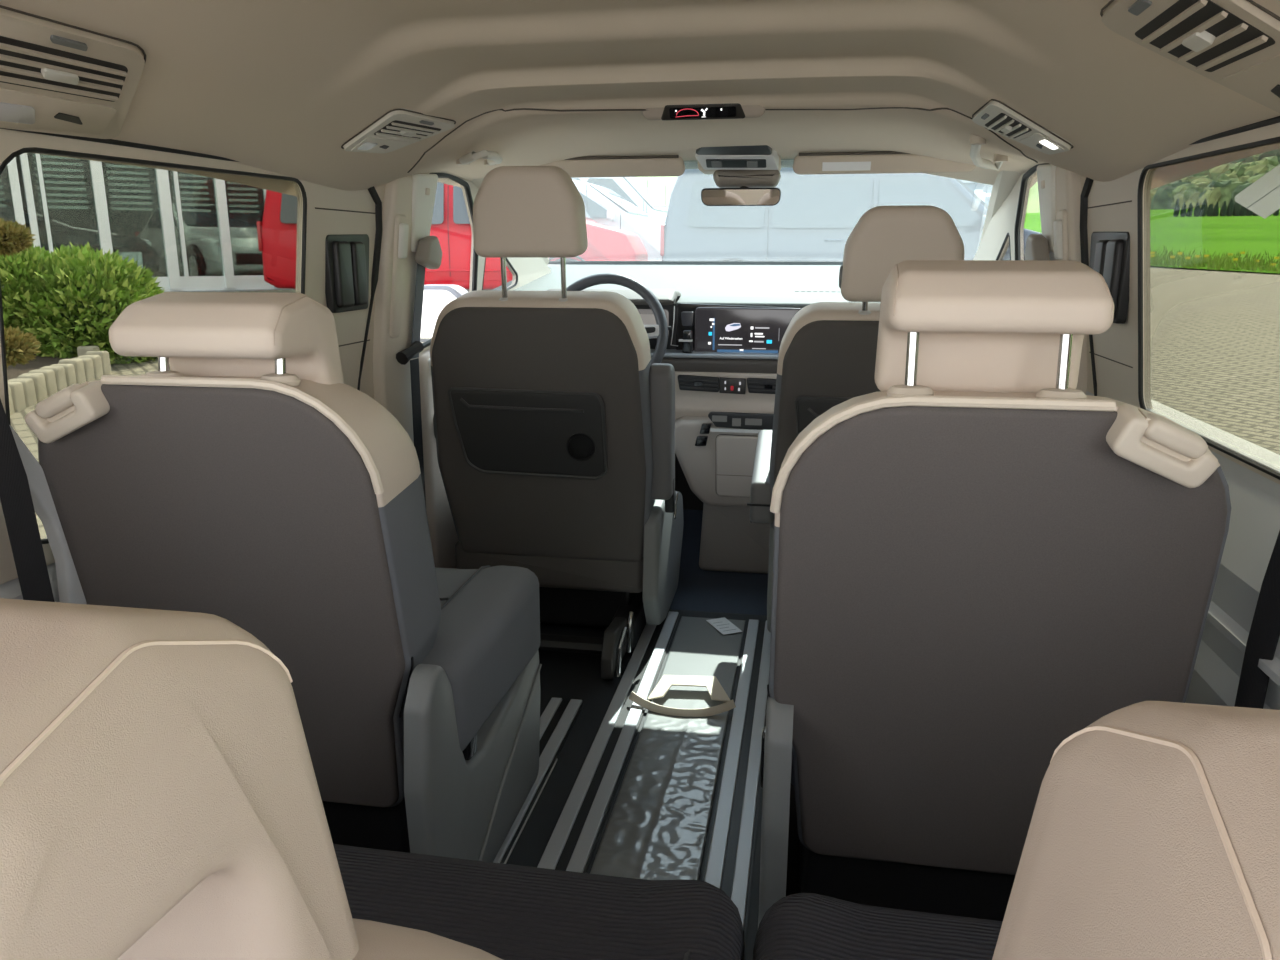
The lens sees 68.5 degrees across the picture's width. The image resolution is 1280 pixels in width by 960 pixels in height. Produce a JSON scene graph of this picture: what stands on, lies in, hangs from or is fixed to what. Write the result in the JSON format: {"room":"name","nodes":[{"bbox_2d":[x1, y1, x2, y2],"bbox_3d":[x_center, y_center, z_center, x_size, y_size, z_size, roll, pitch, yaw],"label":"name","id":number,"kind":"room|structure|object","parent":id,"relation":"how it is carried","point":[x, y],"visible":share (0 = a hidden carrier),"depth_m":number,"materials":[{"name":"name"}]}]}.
{"room":"vehicle interior","nodes":[
{"label":"vehicle interior","id":0,"kind":"room"},
{"bbox_2d":[0,129,550,601],"bbox_3d":[-0.734,-0.029,1.732,0.122,1.240,4.170,2,14,10],"label":"wall","id":1,"kind":"structure","parent":0,"point":[350,325],"depth_m":1.92,"materials":[{"name":"beige plastic"}]},
{"bbox_2d":[0,399,54,601],"bbox_3d":[-0.784,0.111,1.202,0.017,0.456,0.078,2,14,10],"label":"belt","id":2,"kind":"object","parent":1,"relation":"attached to","point":[15,494],"visible":0.5,"depth_m":1.19,"materials":[{"name":"black fabric"}]},
{"bbox_2d":[10,425,86,603],"bbox_3d":[-0.787,0.056,1.253,0.018,0.279,0.109,2,14,10],"label":"trim","id":3,"kind":"structure","parent":1,"relation":"attached to","point":[70,590],"depth_m":1.25,"materials":[{"name":"grey plastic"}]},
{"bbox_2d":[0,147,306,543],"bbox_3d":[-0.740,-0.242,1.537,0.064,0.538,0.751,2,14,10],"label":"window","id":4,"kind":"structure","parent":1,"relation":"in","point":[85,238],"depth_m":1.35,"materials":[{"name":"clear glass"}]},
{"bbox_2d":[0,128,381,390],"bbox_3d":[-0.705,-0.303,1.673,0.065,0.528,1.095,2,14,10],"label":"trim","id":5,"kind":"structure","parent":1,"relation":"attached to","point":[378,204],"depth_m":2.09,"materials":[{"name":"black rubber"}]},
{"bbox_2d":[325,234,368,312],"bbox_3d":[-0.627,-0.450,2.037,0.028,0.165,0.197,2,14,10],"label":"door handle","id":6,"kind":"object","parent":1,"relation":"attached to","point":[346,255],"visible":0.98,"depth_m":2.00,"materials":[{"name":"black plastic"}]},
{"bbox_2d":[373,174,437,444],"bbox_3d":[-0.586,-0.161,2.384,0.122,1.189,0.252,2,14,10],"label":"pillar cover","id":7,"kind":"structure","parent":1,"relation":"attached to","point":[408,204],"depth_m":2.24,"materials":[{"name":"beige plastic"}]},
{"bbox_2d":[396,236,441,504],"bbox_3d":[-0.541,-0.126,2.390,0.074,0.959,0.175,2,14,10],"label":"belt","id":8,"kind":"object","parent":7,"relation":"hanging from","point":[428,255],"visible":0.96,"depth_m":2.34,"materials":[{"name":"grey fabric"}]},
{"bbox_2d":[419,348,458,568],"bbox_3d":[-0.463,-0.168,3.011,0.110,0.747,1.018,2,14,10],"label":"door","id":9,"kind":"structure","parent":1,"relation":"in","point":[443,534],"depth_m":2.56,"materials":[{"name":"beige plastic"}]},
{"bbox_2d":[420,284,467,341],"bbox_3d":[-0.647,-0.528,3.138,0.277,0.244,0.136,2,14,10],"label":"mirror","id":10,"kind":"object","parent":9,"relation":"attached to","point":[436,297],"visible":0.27,"depth_m":3.06,"materials":[{"name":"white plastic"}]},
{"bbox_2d":[422,173,477,347],"bbox_3d":[-0.536,-0.599,2.591,0.073,0.473,0.514,2,14,10],"label":"trim","id":11,"kind":"structure","parent":1,"relation":"in","point":[465,184],"depth_m":2.68,"materials":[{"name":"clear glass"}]},
{"bbox_2d":[482,257,517,290],"bbox_3d":[-0.456,-0.689,3.065,0.040,0.224,0.377,2,14,10],"label":"window","id":12,"kind":"structure","parent":1,"relation":"in","point":[507,260],"depth_m":3.16,"materials":[{"name":"black rubber"}]},
{"bbox_2d":[471,178,548,264],"bbox_3d":[-0.442,-0.885,3.203,0.090,0.347,1.240,1,14,3],"label":"trim","id":13,"kind":"structure","parent":1,"relation":"attached to","point":[477,182],"depth_m":2.69,"materials":[{"name":"beige plastic"}]},
{"bbox_2d":[503,509,767,959],"bbox_3d":[0.055,0.627,1.762,1.680,0.050,4.300,2,14,10],"label":"floor","id":14,"kind":"structure","parent":0,"point":[701,593],"depth_m":2.24,"materials":[{"name":"grey plastic"}]},
{"bbox_2d":[25,292,541,861],"bbox_3d":[-0.490,0.177,1.496,0.540,0.951,0.631,2,14,10],"label":"passenger seat","id":15,"kind":"object","parent":14,"relation":"on","point":[244,483],"visible":0.78,"depth_m":1.23,"materials":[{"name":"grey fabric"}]},
{"bbox_2d":[421,565,540,750],"bbox_3d":[-0.464,0.268,1.598,0.516,0.159,0.470,2,14,10],"label":"armrest","id":16,"kind":"object","parent":15,"relation":"on","point":[487,638],"depth_m":1.51,"materials":[{"name":"grey fabric"}]},
{"bbox_2d":[0,598,743,959],"bbox_3d":[-0.194,0.425,0.595,0.494,0.893,0.601,2,14,10],"label":"passenger seat","id":17,"kind":"object","parent":14,"relation":"on","point":[160,798],"visible":1,"depth_m":0.30,"materials":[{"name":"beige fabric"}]},
{"bbox_2d":[333,844,743,959],"bbox_3d":[-0.181,0.441,0.676,0.490,0.158,0.435,2,14,10],"label":"seat cushion","id":18,"kind":"object","parent":17,"relation":"on","point":[504,911],"depth_m":0.76,"materials":[{"name":"grey fabric"}]},
{"bbox_2d":[504,758,557,863],"bbox_3d":[-0.234,0.654,1.539,0.002,0.004,0.760,2,14,10],"label":"trim","id":19,"kind":"structure","parent":14,"relation":"on","point":[544,784],"depth_m":1.72,"materials":[{"name":"silver metal"}]},
{"bbox_2d":[493,697,583,863],"bbox_3d":[-0.220,0.574,1.857,0.080,0.009,0.610,2,14,10],"label":"rail","id":20,"kind":"object","parent":14,"relation":"on","point":[558,717],"visible":0.51,"depth_m":1.96,"materials":[{"name":"grey metal"}]},
{"bbox_2d":[430,166,683,651],"bbox_3d":[-0.182,-0.199,2.538,0.603,1.190,0.714,2,14,10],"label":"seat","id":21,"kind":"object","parent":14,"relation":"on","point":[554,418],"visible":0.96,"depth_m":2.28,"materials":[{"name":"grey leather"}]},
{"bbox_2d":[538,611,633,679],"bbox_3d":[-0.208,0.396,2.339,0.366,0.120,0.180,2,14,10],"label":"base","id":22,"kind":"object","parent":14,"relation":"on","point":[615,642],"visible":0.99,"depth_m":2.31,"materials":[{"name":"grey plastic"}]},
{"bbox_2d":[536,611,679,872],"bbox_3d":[-0.091,0.592,1.781,0.085,0.009,1.862,2,14,10],"label":"rail","id":23,"kind":"object","parent":14,"relation":"on","point":[571,844],"visible":0.6,"depth_m":1.88,"materials":[{"name":"grey metal"}]},
{"bbox_2d":[590,616,744,879],"bbox_3d":[0.062,0.542,1.928,0.242,0.037,1.460,2,14,10],"label":"protective film","id":24,"kind":"object","parent":14,"relation":"on","point":[657,827],"depth_m":1.87,"materials":[{"name":"grey"}]},
{"bbox_2d":[706,617,742,634],"bbox_3d":[0.229,0.398,2.565,0.058,0.001,0.108,-5,15,-21],"label":"paper slip","id":25,"kind":"object","parent":24,"relation":"on","point":[723,625],"visible":1,"depth_m":2.56,"materials":[{"name":"white paper"}]},
{"bbox_2d":[492,264,880,573],"bbox_3d":[0.370,-0.279,3.369,1.720,0.955,1.134,2,14,10],"label":"dashboard","id":26,"kind":"object","parent":14,"relation":"on","point":[725,389],"visible":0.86,"depth_m":2.92,"materials":[{"name":"grey plastic"}]},
{"bbox_2d":[547,289,680,304],"bbox_3d":[-0.089,-0.590,3.015,0.430,0.046,0.199,2,14,10],"label":"hood","id":27,"kind":"object","parent":26,"relation":"attached to","point":[665,296],"depth_m":2.93,"materials":[{"name":"grey"}]},
{"bbox_2d":[566,273,671,364],"bbox_3d":[-0.099,-0.452,2.916,0.401,0.371,0.270,2,14,10],"label":"steering wheel","id":28,"kind":"object","parent":26,"relation":"attached to","point":[659,331],"visible":0.3,"depth_m":2.84,"materials":[{"name":"grey leather"}]},
{"bbox_2d":[671,306,694,352],"bbox_3d":[0.129,-0.466,2.911,0.074,0.141,0.068,2,14,10],"label":"cradle","id":29,"kind":"object","parent":26,"relation":"on","point":[687,317],"visible":1,"depth_m":2.91,"materials":[{"name":"black plastic"}]},
{"bbox_2d":[548,261,842,264],"bbox_3d":[0.470,-0.853,3.804,1.800,0.064,0.080,2,14,10],"label":"trim","id":30,"kind":"structure","parent":26,"relation":"attached to","point":[550,262],"depth_m":3.79,"materials":[{"name":"grey plastic"}]},
{"bbox_2d":[678,375,718,391],"bbox_3d":[0.183,-0.301,2.924,0.130,0.051,0.030,2,14,10],"label":"air vent","id":31,"kind":"object","parent":26,"relation":"attached to","point":[686,383],"depth_m":2.91,"materials":[{"name":"black plastic"}]},
{"bbox_2d":[712,415,726,421],"bbox_3d":[0.239,-0.184,2.826,0.045,0.018,0.002,2,14,10],"label":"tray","id":32,"kind":"object","parent":26,"relation":"on","point":[715,418],"depth_m":2.83,"materials":[{"name":"grey plastic"}]},
{"bbox_2d":[725,323,740,330],"bbox_3d":[0.286,-0.469,2.889,0.049,0.026,0.002,2,14,10],"label":"picture","id":33,"kind":"object","parent":26,"relation":"attached to","point":[728,326],"depth_m":2.89,"materials":[{"name":"white"}]},
{"bbox_2d":[732,418,740,425],"bbox_3d":[0.289,-0.173,2.820,0.026,0.024,0.002,2,14,10],"label":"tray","id":34,"kind":"object","parent":26,"relation":"on","point":[735,421],"depth_m":2.82,"materials":[{"name":"grey plastic"}]},
{"bbox_2d":[745,418,761,424],"bbox_3d":[0.339,-0.174,2.811,0.050,0.020,0.002,2,14,10],"label":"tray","id":35,"kind":"object","parent":26,"relation":"on","point":[748,421],"depth_m":2.81,"materials":[{"name":"grey plastic"}]},
{"bbox_2d":[746,378,775,393],"bbox_3d":[0.395,-0.289,2.889,0.133,0.049,0.030,2,14,10],"label":"air vent","id":36,"kind":"object","parent":26,"relation":"attached to","point":[753,385],"depth_m":2.88,"materials":[{"name":"black plastic"}]},
{"bbox_2d":[702,619,770,953],"bbox_3d":[0.177,0.606,1.725,0.079,0.009,1.842,2,14,10],"label":"rail","id":37,"kind":"object","parent":14,"relation":"on","point":[728,867],"visible":0.78,"depth_m":1.80,"materials":[{"name":"grey metal"}]},
{"bbox_2d":[747,205,963,632],"bbox_3d":[0.598,-0.121,2.414,0.606,1.097,0.714,2,14,10],"label":"seat","id":38,"kind":"object","parent":14,"relation":"on","point":[827,356],"visible":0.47,"depth_m":2.09,"materials":[{"name":"grey leather"}]},
{"bbox_2d":[758,260,1230,926],"bbox_3d":[0.441,0.197,1.330,0.516,0.991,0.632,2,14,10],"label":"passenger seat","id":39,"kind":"object","parent":14,"relation":"on","point":[981,558],"visible":0.84,"depth_m":1.07,"materials":[{"name":"grey fabric"}]},
{"bbox_2d":[791,758,793,785],"bbox_3d":[0.458,0.308,1.438,0.463,0.158,0.470,2,14,10],"label":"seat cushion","id":40,"kind":"object","parent":39,"relation":"on","point":[792,774],"depth_m":1.28,"materials":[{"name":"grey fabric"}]},
{"bbox_2d":[753,701,1279,959],"bbox_3d":[0.295,0.449,0.511,0.494,0.887,0.601,2,14,10],"label":"passenger seat","id":41,"kind":"object","parent":14,"relation":"on","point":[1153,833],"visible":1,"depth_m":0.24,"materials":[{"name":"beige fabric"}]},
{"bbox_2d":[753,893,1002,959],"bbox_3d":[0.308,0.462,0.591,0.490,0.158,0.435,2,14,10],"label":"seat cushion","id":42,"kind":"object","parent":41,"relation":"on","point":[799,926],"depth_m":0.73,"materials":[{"name":"grey fabric"}]},
{"bbox_2d":[0,0,1279,190],"bbox_3d":[-0.018,-0.517,1.064,1.600,0.296,3.470,2,14,10],"label":"ceiling","id":43,"kind":"structure","parent":0,"point":[276,86],"depth_m":1.44,"materials":[{"name":"beige fabric"}]},
{"bbox_2d":[0,5,145,138],"bbox_3d":[-0.679,-0.458,1.083,0.189,0.094,0.385,2,14,10],"label":"ceiling vent","id":44,"kind":"object","parent":43,"relation":"in","point":[56,77],"visible":1,"depth_m":1.07,"materials":[{"name":"beige plastic"}]},
{"bbox_2d":[0,88,115,134],"bbox_3d":[-0.718,-0.441,1.132,0.069,0.035,0.231,3,14,12],"label":"lamp","id":45,"kind":"object","parent":44,"relation":"attached to","point":[27,109],"depth_m":1.14,"materials":[{"name":"beige plastic"}]},
{"bbox_2d":[341,108,455,152],"bbox_3d":[-0.450,-0.656,1.785,0.129,0.073,0.222,6,15,22],"label":"ceiling vent","id":46,"kind":"object","parent":43,"relation":"in","point":[398,128],"visible":1,"depth_m":1.74,"materials":[{"name":"white plastic"}]},
{"bbox_2d":[351,137,409,152],"bbox_3d":[-0.491,-0.632,1.778,0.046,0.028,0.132,5,15,21],"label":"lamp","id":47,"kind":"object","parent":46,"relation":"attached to","point":[358,144],"depth_m":1.76,"materials":[{"name":"beige plastic"}]},
{"bbox_2d":[456,150,501,165],"bbox_3d":[-0.384,-0.767,2.238,0.104,0.046,0.334,-1,14,-3],"label":"handle","id":48,"kind":"object","parent":43,"relation":"attached to","point":[492,158],"visible":0.88,"depth_m":2.13,"materials":[{"name":"white plastic"}]},
{"bbox_2d":[539,155,684,177],"bbox_3d":[-0.122,-0.865,2.597,0.495,0.053,0.044,2,14,10],"label":"sun visor","id":49,"kind":"object","parent":43,"relation":"attached to","point":[643,165],"visible":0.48,"depth_m":2.58,"materials":[{"name":"beige fabric"}]},
{"bbox_2d":[642,103,765,119],"bbox_3d":[0.129,-0.755,1.884,0.247,0.066,0.069,2,14,10],"label":"display","id":50,"kind":"object","parent":43,"relation":"in","point":[732,110],"visible":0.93,"depth_m":1.86,"materials":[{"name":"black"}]},
{"bbox_2d":[695,145,780,174],"bbox_3d":[0.263,-0.881,2.529,0.225,0.094,0.300,2,14,10],"label":"console","id":51,"kind":"object","parent":43,"relation":"attached to","point":[756,157],"visible":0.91,"depth_m":2.48,"materials":[{"name":"grey plastic"}]},
{"bbox_2d":[711,161,721,166],"bbox_3d":[0.204,-0.842,2.504,0.028,0.015,0.025,2,14,10],"label":"switch","id":52,"kind":"object","parent":51,"relation":"attached to","point":[713,163],"depth_m":2.50,"materials":[{"name":"grey plastic"}]},
{"bbox_2d":[701,170,780,205],"bbox_3d":[0.279,-0.801,2.579,0.216,0.098,0.115,2,14,10],"label":"mirror","id":53,"kind":"object","parent":51,"relation":"attached to","point":[736,187],"visible":0.98,"depth_m":2.54,"materials":[{"name":"grey mirror"}]},
{"bbox_2d":[747,161,757,166],"bbox_3d":[0.297,-0.837,2.489,0.028,0.015,0.025,2,14,10],"label":"switch","id":54,"kind":"object","parent":51,"relation":"attached to","point":[749,163],"depth_m":2.48,"materials":[{"name":"grey plastic"}]},
{"bbox_2d":[793,151,975,174],"bbox_3d":[0.639,-0.833,2.465,0.470,0.053,0.044,2,14,10],"label":"sun visor","id":55,"kind":"object","parent":43,"relation":"attached to","point":[868,162],"visible":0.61,"depth_m":2.46,"materials":[{"name":"beige fabric"}]},
{"bbox_2d":[969,134,1007,170],"bbox_3d":[0.761,-0.725,2.083,0.070,0.050,0.416,7,15,28],"label":"handle","id":56,"kind":"object","parent":43,"relation":"attached to","point":[976,142],"visible":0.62,"depth_m":2.13,"materials":[{"name":"white plastic"}]},
{"bbox_2d":[972,99,1073,154],"bbox_3d":[0.668,-0.612,1.636,0.155,0.082,0.175,2,14,10],"label":"ceiling vent","id":57,"kind":"object","parent":43,"relation":"in","point":[996,116],"visible":1,"depth_m":1.61,"materials":[{"name":"white plastic"}]},
{"bbox_2d":[1019,133,1064,152],"bbox_3d":[0.704,-0.587,1.643,0.055,0.029,0.105,1,14,5],"label":"lamp","id":58,"kind":"object","parent":57,"relation":"attached to","point":[1042,142],"depth_m":1.62,"materials":[{"name":"white plastic"}]},
{"bbox_2d":[1100,0,1279,112],"bbox_3d":[0.600,-0.433,0.937,0.239,0.120,0.242,2,14,10],"label":"ceiling vent","id":59,"kind":"object","parent":43,"relation":"in","point":[1233,44],"visible":1,"depth_m":0.95,"materials":[{"name":"beige plastic"}]},
{"bbox_2d":[1223,55,1279,106],"bbox_3d":[0.664,-0.399,0.952,0.086,0.043,0.158,2,14,10],"label":"lamp","id":60,"kind":"object","parent":59,"relation":"attached to","point":[1257,77],"depth_m":0.98,"materials":[{"name":"beige plastic"}]},
{"bbox_2d":[675,454,703,509],"bbox_3d":[0.419,-0.317,3.640,1.700,0.900,0.060,2,14,10],"label":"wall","id":61,"kind":"structure","parent":0,"point":[691,501],"depth_m":3.74,"materials":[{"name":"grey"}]},
{"bbox_2d":[973,123,1279,709],"bbox_3d":[0.834,0.037,1.461,0.112,1.240,4.170,2,14,10],"label":"wall","id":62,"kind":"structure","parent":0,"point":[1254,525],"depth_m":1.26,"materials":[{"name":"beige plastic"}]},
{"bbox_2d":[407,107,1037,172],"bbox_3d":[0.215,-0.701,1.924,1.444,0.114,0.420,-1,14,-4],"label":"trim","id":63,"kind":"structure","parent":62,"relation":"attached to","point":[934,109],"depth_m":1.89,"materials":[{"name":"grey plastic"}]},
{"bbox_2d":[980,170,1020,242],"bbox_3d":[1.126,-0.820,2.932,0.090,0.347,1.240,4,14,17],"label":"trim","id":64,"kind":"structure","parent":62,"relation":"attached to","point":[1005,181],"depth_m":2.59,"materials":[{"name":"beige plastic"}]},
{"bbox_2d":[996,233,1010,259],"bbox_3d":[1.077,-0.625,2.800,0.040,0.224,0.377,2,14,10],"label":"window","id":65,"kind":"structure","parent":62,"relation":"in","point":[1007,235],"depth_m":2.70,"materials":[{"name":"black rubber"}]},
{"bbox_2d":[1014,163,1048,259],"bbox_3d":[0.987,-0.535,2.328,0.073,0.473,0.514,2,14,10],"label":"trim","id":66,"kind":"structure","parent":62,"relation":"in","point":[1031,171],"depth_m":2.47,"materials":[{"name":"black rubber"}]},
{"bbox_2d":[1037,164,1087,393],"bbox_3d":[0.929,-0.098,2.122,0.122,1.189,0.252,2,14,10],"label":"pillar cover","id":67,"kind":"structure","parent":62,"relation":"attached to","point":[1059,189],"depth_m":1.95,"materials":[{"name":"beige plastic"}]},
{"bbox_2d":[1025,234,1049,259],"bbox_3d":[0.886,-0.066,2.143,0.074,0.959,0.175,2,14,10],"label":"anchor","id":68,"kind":"object","parent":67,"relation":"hanging from","point":[1037,246],"visible":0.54,"depth_m":2.04,"materials":[{"name":"beige plastic"}]},
{"bbox_2d":[1089,232,1129,323],"bbox_3d":[0.871,-0.383,1.761,0.028,0.165,0.232,2,14,10],"label":"door handle","id":69,"kind":"object","parent":62,"relation":"attached to","point":[1109,251],"visible":0.59,"depth_m":1.68,"materials":[{"name":"black plastic"}]},
{"bbox_2d":[1080,116,1279,395],"bbox_3d":[0.813,-0.239,1.410,0.065,0.528,1.095,2,14,10],"label":"trim","id":70,"kind":"structure","parent":62,"relation":"attached to","point":[1088,183],"depth_m":1.86,"materials":[{"name":"black rubber"}]},
{"bbox_2d":[1137,136,1279,479],"bbox_3d":[0.796,-0.235,1.258,0.063,0.420,0.751,2,14,10],"label":"window","id":71,"kind":"structure","parent":62,"relation":"in","point":[1212,218],"depth_m":1.32,"materials":[{"name":"clear glass"}]},
{"bbox_2d":[1234,531,1279,708],"bbox_3d":[0.718,0.215,1.082,0.017,0.372,0.075,2,14,10],"label":"belt","id":72,"kind":"object","parent":62,"relation":"attached to","point":[1264,633],"visible":0.52,"depth_m":1.09,"materials":[{"name":"black fabric"}]},
{"label":"outside","id":73,"kind":"structure","parent":0,"visible":0},
{"bbox_2d":[1024,213,1041,232],"bbox_3d":[54.381,-10.769,39.275,130.750,7.165,130.265,2,14,10],"label":"field","id":74,"kind":"structure","parent":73,"point":[1032,220],"depth_m":51.32,"materials":[{"name":"green plant"}]},
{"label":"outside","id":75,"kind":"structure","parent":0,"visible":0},
{"bbox_2d":[637,176,1039,212],"bbox_3d":[178.219,-91.021,180.367,574.381,105.458,596.660,2,14,10],"label":"sky","id":76,"kind":"structure","parent":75,"point":[656,185],"depth_m":214.93,"materials":[{"name":"white"}]},
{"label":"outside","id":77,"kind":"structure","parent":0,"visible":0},
{"bbox_3d":[4.160,-6.268,23.847,90.000,6.240,90.000,2,14,10],"label":"ground","id":78,"kind":"structure","parent":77,"visible":0},
{"bbox_2d":[424,182,647,289],"bbox_3d":[-2.546,-3.501,13.415,5.212,1.975,2.370,1,14,6],"label":"car","id":79,"kind":"object","parent":78,"relation":"on","point":[450,224],"visible":0.13,"depth_m":12.56,"materials":[{"name":"red paint"}]},
{"bbox_2d":[573,180,664,260],"bbox_3d":[-1.608,-4.221,16.203,4.912,1.755,2.300,3,14,12],"label":"car","id":80,"kind":"object","parent":78,"relation":"on","point":[607,208],"visible":0.13,"depth_m":15.06,"materials":[{"name":"white paint"}]},
{"bbox_2d":[606,210,614,221],"bbox_3d":[-0.456,-4.188,14.894,0.100,0.181,0.279,3,14,12],"label":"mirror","id":81,"kind":"object","parent":80,"relation":"attached to","point":[610,214],"depth_m":14.78,"materials":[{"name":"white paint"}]},
{"bbox_2d":[572,177,667,221],"bbox_3d":[-1.146,-5.263,19.210,4.912,2.005,2.350,3,14,13],"label":"building","id":82,"kind":"structure","parent":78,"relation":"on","point":[632,189],"depth_m":18.05,"materials":[{"name":"silver metal"}]},
{"bbox_2d":[660,167,1049,260],"bbox_3d":[2.909,-3.286,12.887,5.112,1.925,2.350,2,14,7],"label":"van","id":83,"kind":"object","parent":78,"relation":"on","point":[814,217],"visible":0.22,"depth_m":12.07,"materials":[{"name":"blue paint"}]},
{"bbox_2d":[660,225,664,255],"bbox_3d":[0.301,-3.169,12.438,0.050,0.400,0.160,2,14,7],"label":"tail light","id":84,"kind":"object","parent":83,"relation":"attached to","point":[662,228],"depth_m":12.37,"materials":[{"name":"red"}]},
{"bbox_2d":[979,215,985,230],"bbox_3d":[4.264,-3.187,11.664,0.100,0.181,0.279,2,14,7],"label":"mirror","id":85,"kind":"object","parent":83,"relation":"attached to","point":[981,219],"depth_m":11.56,"materials":[{"name":"paint"}]},
{"bbox_2d":[961,180,992,204],"bbox_3d":[7.464,-5.626,20.785,1.100,1.926,1.200,2,14,10],"label":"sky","id":86,"kind":"structure","parent":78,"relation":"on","point":[976,187],"depth_m":20.14,"materials":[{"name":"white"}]},
{"bbox_2d":[974,192,990,201],"bbox_3d":[6.020,-5.160,19.595,2.400,1.581,0.060,2,14,10],"label":"fence","id":87,"kind":"object","parent":78,"relation":"on","point":[983,194],"visible":0.06,"depth_m":19.23,"materials":[{"name":"white"}]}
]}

